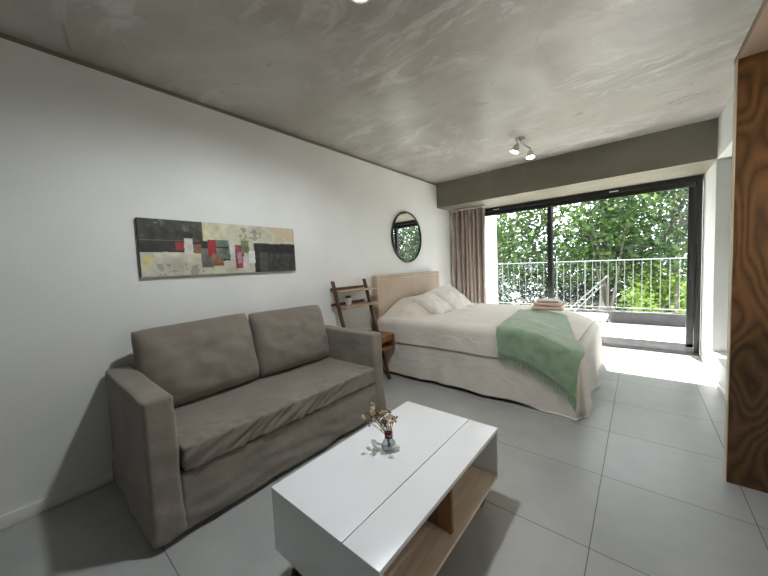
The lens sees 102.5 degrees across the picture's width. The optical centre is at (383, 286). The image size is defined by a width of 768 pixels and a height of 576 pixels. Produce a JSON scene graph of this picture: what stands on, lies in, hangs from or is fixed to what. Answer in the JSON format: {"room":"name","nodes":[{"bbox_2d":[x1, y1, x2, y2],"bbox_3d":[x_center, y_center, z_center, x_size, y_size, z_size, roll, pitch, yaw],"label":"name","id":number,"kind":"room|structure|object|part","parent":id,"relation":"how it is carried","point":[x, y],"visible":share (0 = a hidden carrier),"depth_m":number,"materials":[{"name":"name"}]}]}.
{"room":"studio apartment","nodes":[
{"label":"studio apartment","id":0,"kind":"room"},
{"bbox_2d":[0,38,452,515],"bbox_3d":[-1.143,-0.134,2.871,0.200,2.600,8.170,0,5,40],"label":"wall","id":1,"kind":"structure","parent":0,"point":[85,152],"depth_m":1.99,"materials":[{"name":"white paint"}]},
{"bbox_2d":[0,470,114,529],"bbox_3d":[-1.074,1.138,2.800,0.014,0.066,7.950,0,5,40],"label":"baseboard","id":2,"kind":"structure","parent":1,"relation":"attached to","point":[15,516],"depth_m":1.78,"materials":[{"name":"white"}]},
{"bbox_2d":[135,217,295,276],"bbox_3d":[-1.265,-0.309,2.540,0.030,0.402,1.216,0,5,40],"label":"canvas painting","id":3,"kind":"object","parent":1,"relation":"attached to","point":[166,247],"visible":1,"depth_m":2.40,"materials":[{"name":"fabric"}]},
{"bbox_2d":[0,32,435,185],"bbox_3d":[-1.508,-1.410,2.427,0.188,0.034,7.225,0,5,40],"label":"trim","id":4,"kind":"structure","parent":1,"relation":"attached to","point":[2,35],"depth_m":2.21,"materials":[{"name":"concrete"}]},
{"bbox_2d":[391,211,421,261],"bbox_3d":[0.342,-0.716,4.473,0.030,0.732,0.732,0,5,40],"label":"round mirror","id":5,"kind":"object","parent":1,"relation":"attached to","point":[406,237],"visible":1,"depth_m":4.45,"materials":[{"name":"black mirror"}]},
{"bbox_2d":[0,0,762,183],"bbox_3d":[0.366,-1.549,1.454,4.313,0.200,8.140,0,5,40],"label":"ceiling","id":6,"kind":"structure","parent":0,"point":[433,91],"depth_m":2.04,"materials":[{"name":"concrete"}]},
{"bbox_2d":[352,0,368,3],"bbox_3d":[-0.112,-1.424,1.495,0.116,0.012,0.116,0,5,40],"label":"recessed light","id":7,"kind":"object","parent":6,"relation":"in","point":[355,1],"visible":1,"depth_m":1.54,"materials":[{"name":"white"}]},
{"bbox_2d":[510,136,534,159],"bbox_3d":[1.556,-1.542,3.428,0.410,0.174,0.117,-5,4,-34],"label":"ceiling spotlight","id":8,"kind":"object","parent":6,"relation":"attached to","point":[515,149],"visible":1,"depth_m":3.37,"materials":[{"name":"grey metal"}]},
{"bbox_3d":[1.490,-1.614,3.370,0.100,0.018,0.100,0,5,40],"label":"plate","id":9,"kind":"part","parent":8,"relation":"part of","materials":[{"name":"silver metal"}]},
{"bbox_3d":[1.566,-1.584,3.440,0.362,0.020,0.020,-6,5,-44],"label":"cross arm","id":10,"kind":"part","parent":8,"relation":"part of","materials":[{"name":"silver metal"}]},
{"bbox_2d":[436,118,731,210],"bbox_3d":[2.679,-1.533,4.245,4.313,0.399,0.915,0,5,40],"label":"ceiling beam","id":11,"kind":"structure","parent":6,"relation":"attached to","point":[689,150],"depth_m":3.83,"materials":[{"name":"concrete"}]},
{"bbox_2d":[449,205,486,302],"bbox_3d":[1.482,-0.244,5.370,0.647,2.202,0.117,0,5,40],"label":"curtain","id":12,"kind":"object","parent":11,"relation":"hanging from","point":[467,224],"visible":0.73,"depth_m":5.30,"materials":[{"name":"brown fabric"}]},
{"bbox_2d":[0,348,767,575],"bbox_3d":[0.540,1.250,1.615,4.213,0.150,8.170,0,5,40],"label":"floor","id":13,"kind":"structure","parent":0,"point":[636,486],"depth_m":1.63,"materials":[{"name":"tile"}]},
{"bbox_2d":[105,325,385,548],"bbox_3d":[-0.868,0.822,2.337,0.911,0.736,1.737,0,5,40],"label":"sofa","id":14,"kind":"object","parent":13,"relation":"on","point":[175,468],"visible":0.91,"depth_m":1.80,"materials":[{"name":"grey fabric"}]},
{"bbox_3d":[-1.367,0.880,1.738,0.888,0.729,0.168,0,5,40],"label":"arm","id":15,"kind":"part","parent":14,"relation":"part of"},
{"bbox_2d":[131,313,258,406],"bbox_3d":[-1.279,0.501,2.181,0.307,0.522,0.752,0,5,40],"label":"sofa cushion","id":16,"kind":"object","parent":14,"relation":"on","point":[190,361],"visible":0.92,"depth_m":2.06,"materials":[{"name":"grey fabric"}]},
{"bbox_2d":[174,357,374,470],"bbox_3d":[-0.794,0.803,2.284,0.718,0.149,1.442,0,5,40],"label":"seat cushion","id":17,"kind":"object","parent":14,"relation":"on","point":[213,428],"depth_m":2.00,"materials":[{"name":"grey fabric"}]},
{"bbox_2d":[248,305,328,376],"bbox_3d":[-0.814,0.448,2.740,0.310,0.511,0.721,0,5,40],"label":"sofa cushion","id":18,"kind":"object","parent":14,"relation":"on","point":[283,339],"visible":0.96,"depth_m":2.59,"materials":[{"name":"grey fabric"}]},
{"bbox_3d":[-0.369,0.756,2.945,0.902,0.723,0.153,0,5,40],"label":"arm","id":19,"kind":"part","parent":14,"relation":"part of"},
{"bbox_2d":[330,279,394,378],"bbox_3d":[-0.241,0.504,3.477,0.414,1.162,0.650,0,5,40],"label":"ladder shelf","id":20,"kind":"object","parent":13,"relation":"on","point":[387,338],"visible":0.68,"depth_m":3.55,"materials":[{"name":"brown wood"}]},
{"bbox_3d":[-0.400,0.526,3.247,0.366,1.161,0.024,0,5,40],"label":"rail","id":21,"kind":"part","parent":20,"relation":"part of","materials":[{"name":"brown wood"}]},
{"bbox_2d":[345,295,351,305],"bbox_3d":[-0.389,0.156,3.402,0.072,0.112,0.072,0,5,40],"label":"candle jar","id":22,"kind":"object","parent":20,"relation":"on","point":[348,300],"visible":0.99,"depth_m":3.37,"materials":[{"name":"white"}]},
{"bbox_3d":[-0.085,0.487,3.627,0.366,1.161,0.024,0,5,40],"label":"rail","id":23,"kind":"part","parent":20,"relation":"part of","materials":[{"name":"brown wood"}]},
{"bbox_3d":[-0.098,0.618,3.371,0.035,0.053,0.606,0,5,40],"label":"drawer","id":24,"kind":"part","parent":20,"relation":"part of","materials":[{"name":"brown wood"}]},
{"bbox_2d":[271,401,498,575],"bbox_3d":[0.081,0.995,1.462,0.585,0.420,0.970,0,5,40],"label":"coffee table","id":25,"kind":"object","parent":13,"relation":"on","point":[365,506],"visible":1,"depth_m":1.25,"materials":[{"name":"white wood"}]},
{"bbox_3d":[-0.225,0.967,1.093,0.585,0.251,0.018,0,5,40],"label":"panel","id":26,"kind":"part","parent":25,"relation":"part of","materials":[{"name":"white plastic"}]},
{"bbox_3d":[0.236,0.796,1.313,0.158,0.018,0.970,0,5,40],"label":"panel","id":27,"kind":"part","parent":25,"relation":"part of","materials":[{"name":"white plastic"}]},
{"bbox_2d":[384,465,497,575],"bbox_3d":[0.090,1.046,1.460,0.567,0.018,0.932,0,5,40],"label":"shelf","id":28,"kind":"object","parent":25,"relation":"attached to","point":[426,552],"depth_m":1.30,"materials":[{"name":"brown wood"}]},
{"bbox_3d":[0.380,0.893,1.822,0.585,0.251,0.018,0,5,40],"label":"panel","id":29,"kind":"part","parent":25,"relation":"part of","materials":[{"name":"white plastic"}]},
{"bbox_3d":[0.025,0.747,1.487,0.072,0.076,0.072,0,5,40],"label":"flower vase","id":30,"kind":"object","parent":25,"relation":"on","visible":0},
{"bbox_2d":[361,402,397,446],"bbox_3d":[-0.011,0.672,1.493,0.159,0.203,0.127,-1,4,19],"label":"bouquet","id":31,"kind":"object","parent":30,"relation":"in","point":[384,421],"visible":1,"depth_m":1.48,"materials":[{"name":"brown plant"}]},
{"bbox_2d":[372,271,604,420],"bbox_3d":[1.260,0.403,3.797,2.318,1.189,1.839,0,5,40],"label":"bed","id":32,"kind":"object","parent":13,"relation":"on","point":[458,348],"visible":0.59,"depth_m":3.24,"materials":[{"name":"beige fabric"}]},
{"bbox_3d":[0.397,0.390,4.478,0.103,1.172,1.547,0,5,40],"label":"headboard","id":33,"kind":"part","parent":32,"relation":"part of","materials":[{"name":"beige fabric"}]},
{"bbox_3d":[0.431,0.247,4.438,0.005,0.846,1.508,0,5,40],"label":"nail trim","id":34,"kind":"part","parent":32,"relation":"part of","materials":[{"name":"metal"}]},
{"bbox_2d":[413,291,453,314],"bbox_3d":[0.647,0.239,4.011,0.388,0.318,0.425,0,5,40],"label":"throw pillow","id":35,"kind":"object","parent":32,"relation":"on","point":[429,301],"visible":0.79,"depth_m":3.92,"materials":[{"name":"fabric"}]},
{"bbox_2d":[429,284,472,309],"bbox_3d":[0.964,0.174,4.393,0.442,0.399,0.523,0,5,40],"label":"throw pillow","id":36,"kind":"object","parent":32,"relation":"on","point":[448,293],"visible":0.71,"depth_m":4.29,"materials":[{"name":"fabric"}]},
{"bbox_2d":[382,322,604,420],"bbox_3d":[1.317,0.573,3.765,2.173,0.850,1.836,0,5,40],"label":"bed skirt","id":37,"kind":"object","parent":32,"relation":"on","point":[463,355],"depth_m":3.04,"materials":[{"name":"beige fabric"}]},
{"bbox_2d":[496,309,584,411],"bbox_3d":[1.627,0.633,3.102,0.687,0.628,1.285,0,4,34],"label":"throw blanket","id":38,"kind":"object","parent":32,"relation":"on","point":[544,340],"visible":1,"depth_m":2.66,"materials":[{"name":"green fabric"}]},
{"bbox_2d":[531,305,564,310],"bbox_3d":[1.963,0.249,3.689,0.342,0.047,0.254,0,4,34],"label":"folded towel","id":39,"kind":"object","parent":32,"relation":"on","point":[534,307],"visible":0.8,"depth_m":3.59,"materials":[{"name":"beige fabric"}]},
{"bbox_2d":[533,301,562,305],"bbox_3d":[1.964,0.201,3.685,0.299,0.043,0.244,0,5,40],"label":"folded towel","id":40,"kind":"object","parent":39,"relation":"on","point":[560,303],"visible":0.86,"depth_m":3.60,"materials":[{"name":"beige fabric"}]},
{"bbox_2d":[537,298,559,301],"bbox_3d":[1.968,0.164,3.676,0.233,0.025,0.194,0,4,31],"label":"folded towel","id":41,"kind":"object","parent":40,"relation":"on","point":[539,299],"visible":1,"depth_m":3.63,"materials":[{"name":"white fabric"}]},
{"bbox_2d":[602,346,699,357],"bbox_3d":[2.746,0.860,4.900,3.211,0.007,0.260,0,5,40],"label":"threshold","id":42,"kind":"object","parent":13,"relation":"on","point":[609,347],"depth_m":4.09,"materials":[{"name":"tile"}]},
{"bbox_2d":[723,0,767,492],"bbox_3d":[0.657,0.152,-0.562,0.969,2.308,5.130,0,5,40],"label":"wardrobe","id":43,"kind":"object","parent":13,"relation":"on","point":[746,398],"depth_m":1.63,"materials":[{"name":"brown wood"}]},
{"bbox_2d":[485,215,497,303],"bbox_3d":[1.980,-0.913,6.694,0.320,3.420,1.785,0,5,40],"label":"wall","id":44,"kind":"structure","parent":0,"point":[490,221],"depth_m":7.01,"materials":[{"name":"white paint"}]},
{"bbox_2d":[596,322,685,342],"bbox_3d":[4.198,0.866,5.318,5.513,0.150,2.230,0,5,40],"label":"floor","id":45,"kind":"structure","parent":0,"point":[636,331],"depth_m":5.29,"materials":[{"name":"tile"}]},
{"bbox_2d":[492,277,522,304],"bbox_3d":[2.760,0.297,6.343,0.943,0.974,0.556,0,5,40],"label":"balcony chair","id":46,"kind":"object","parent":45,"relation":"on","point":[497,277],"visible":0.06,"depth_m":6.37,"materials":[{"name":"grey metal"}]},
{"bbox_2d":[568,276,609,335],"bbox_3d":[3.511,0.312,5.591,0.943,0.974,0.556,0,5,40],"label":"balcony chair","id":47,"kind":"object","parent":45,"relation":"on","point":[596,317],"visible":0.5,"depth_m":5.32,"materials":[{"name":"grey metal"}]},
{"bbox_2d":[564,308,685,326],"bbox_3d":[4.814,0.602,6.058,5.513,0.224,0.230,0,5,40],"label":"kerb","id":48,"kind":"object","parent":45,"relation":"on","point":[614,316],"visible":0.2,"depth_m":5.84,"materials":[{"name":"concrete"}]},
{"bbox_2d":[497,257,686,310],"bbox_3d":[4.769,-0.024,5.972,5.280,1.038,0.020,0,5,40],"label":"balcony railing","id":49,"kind":"object","parent":48,"relation":"on","point":[503,302],"visible":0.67,"depth_m":6.36,"materials":[{"name":"grey metal"}]},
{"bbox_3d":[3.807,-0.018,6.771,0.018,1.009,0.018,-5,4,-28],"label":"railing post","id":50,"kind":"part","parent":49,"relation":"part of","materials":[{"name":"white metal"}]},
{"bbox_3d":[4.207,-0.015,6.440,0.018,1.009,0.018,-5,4,-28],"label":"railing post","id":51,"kind":"part","parent":49,"relation":"part of","materials":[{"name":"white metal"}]},
{"bbox_3d":[4.747,-0.514,5.941,5.280,0.056,0.020,0,5,40],"label":"rail","id":52,"kind":"part","parent":49,"relation":"part of","materials":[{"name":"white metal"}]},
{"bbox_3d":[4.789,0.419,6.001,5.280,0.034,0.018,0,5,40],"label":"rail","id":53,"kind":"part","parent":49,"relation":"part of","materials":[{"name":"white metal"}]},
{"bbox_2d":[700,91,733,391],"bbox_3d":[1.559,-0.128,0.629,0.400,2.634,8.170,0,5,40],"label":"wall","id":54,"kind":"structure","parent":0,"point":[717,180],"depth_m":3.19,"materials":[{"name":"white paint"}]},
{"bbox_2d":[485,175,702,355],"bbox_3d":[2.765,-0.255,4.793,3.036,2.225,0.126,0,5,40],"label":"door","id":55,"kind":"structure","parent":54,"relation":"in","point":[694,184],"depth_m":3.97,"materials":[{"name":"black metal"}]},
{"bbox_3d":[2.173,-0.278,5.312,1.338,2.074,0.036,0,5,40],"label":"fixed sash","id":56,"kind":"part","parent":55,"relation":"part of","materials":[{"name":"black metal"}]},
{"bbox_3d":[3.240,-0.265,4.369,1.648,2.074,0.036,0,5,40],"label":"sliding sash","id":57,"kind":"part","parent":55,"relation":"part of","materials":[{"name":"black metal"}]},
{"bbox_3d":[3.287,0.778,4.436,1.648,0.108,0.036,0,5,40],"label":"rail","id":58,"kind":"part","parent":55,"relation":"part of","materials":[{"name":"grey metal"}]},
{"bbox_3d":[3.831,-0.191,3.855,0.025,0.180,0.013,0,5,40],"label":"handle","id":59,"kind":"part","parent":55,"relation":"part of","materials":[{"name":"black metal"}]},
{"bbox_2d":[700,354,725,398],"bbox_3d":[3.044,0.964,2.754,0.012,0.050,2.710,0,5,40],"label":"baseboard","id":60,"kind":"structure","parent":54,"relation":"attached to","point":[710,371],"depth_m":3.12,"materials":[{"name":"white"}]},
{"label":"outside","id":61,"kind":"structure","parent":0,"visible":0},
{"bbox_3d":[18.042,4.893,29.650,70.000,0.200,52.300,0,5,40],"label":"ground","id":62,"kind":"structure","parent":61,"visible":0},
{"bbox_2d":[496,212,545,292],"bbox_3d":[4.429,0.447,17.400,9.014,11.481,4.761,0,5,40],"label":"tree","id":63,"kind":"object","parent":62,"relation":"on","point":[534,212],"visible":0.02,"depth_m":15.62,"materials":[{"name":"green plant"}]},
{"bbox_2d":[496,205,571,303],"bbox_3d":[3.802,0.904,11.441,5.341,11.389,3.855,0,5,40],"label":"tree","id":64,"kind":"object","parent":62,"relation":"on","point":[521,222],"visible":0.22,"depth_m":10.06,"materials":[{"name":"green plant"}]},
{"bbox_2d":[497,238,621,309],"bbox_3d":[5.504,2.361,12.237,6.316,8.235,4.041,0,5,40],"label":"tree","id":65,"kind":"object","parent":62,"relation":"on","point":[522,298],"visible":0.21,"depth_m":11.28,"materials":[{"name":"green plant"}]},
{"bbox_2d":[524,188,687,309],"bbox_3d":[6.375,1.225,9.168,4.453,10.831,3.830,0,5,40],"label":"tree","id":66,"kind":"object","parent":62,"relation":"on","point":[587,232],"visible":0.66,"depth_m":8.12,"materials":[{"name":"green plant"}]},
{"bbox_2d":[527,250,686,310],"bbox_3d":[8.316,2.378,11.113,6.357,8.107,4.019,0,5,40],"label":"tree","id":67,"kind":"object","parent":62,"relation":"on","point":[617,302],"visible":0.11,"depth_m":10.47,"materials":[{"name":"green plant"}]},
{"bbox_2d":[579,188,687,308],"bbox_3d":[8.514,1.047,8.959,4.836,11.003,3.350,0,5,40],"label":"tree","id":68,"kind":"object","parent":62,"relation":"on","point":[683,201],"visible":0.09,"depth_m":8.54,"materials":[{"name":"green plant"}]},
{"bbox_2d":[617,263,686,312],"bbox_3d":[7.157,3.050,7.806,2.011,7.304,2.074,0,5,40],"label":"tree","id":69,"kind":"object","parent":62,"relation":"on","point":[663,302],"visible":0.34,"depth_m":7.80,"materials":[{"name":"green plant"}]},
{"bbox_2d":[628,190,687,281],"bbox_3d":[12.737,0.702,11.109,7.391,11.035,4.755,0,5,40],"label":"tree","id":70,"kind":"object","parent":62,"relation":"on","point":[686,214],"visible":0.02,"depth_m":12.01,"materials":[{"name":"green plant"}]}
]}

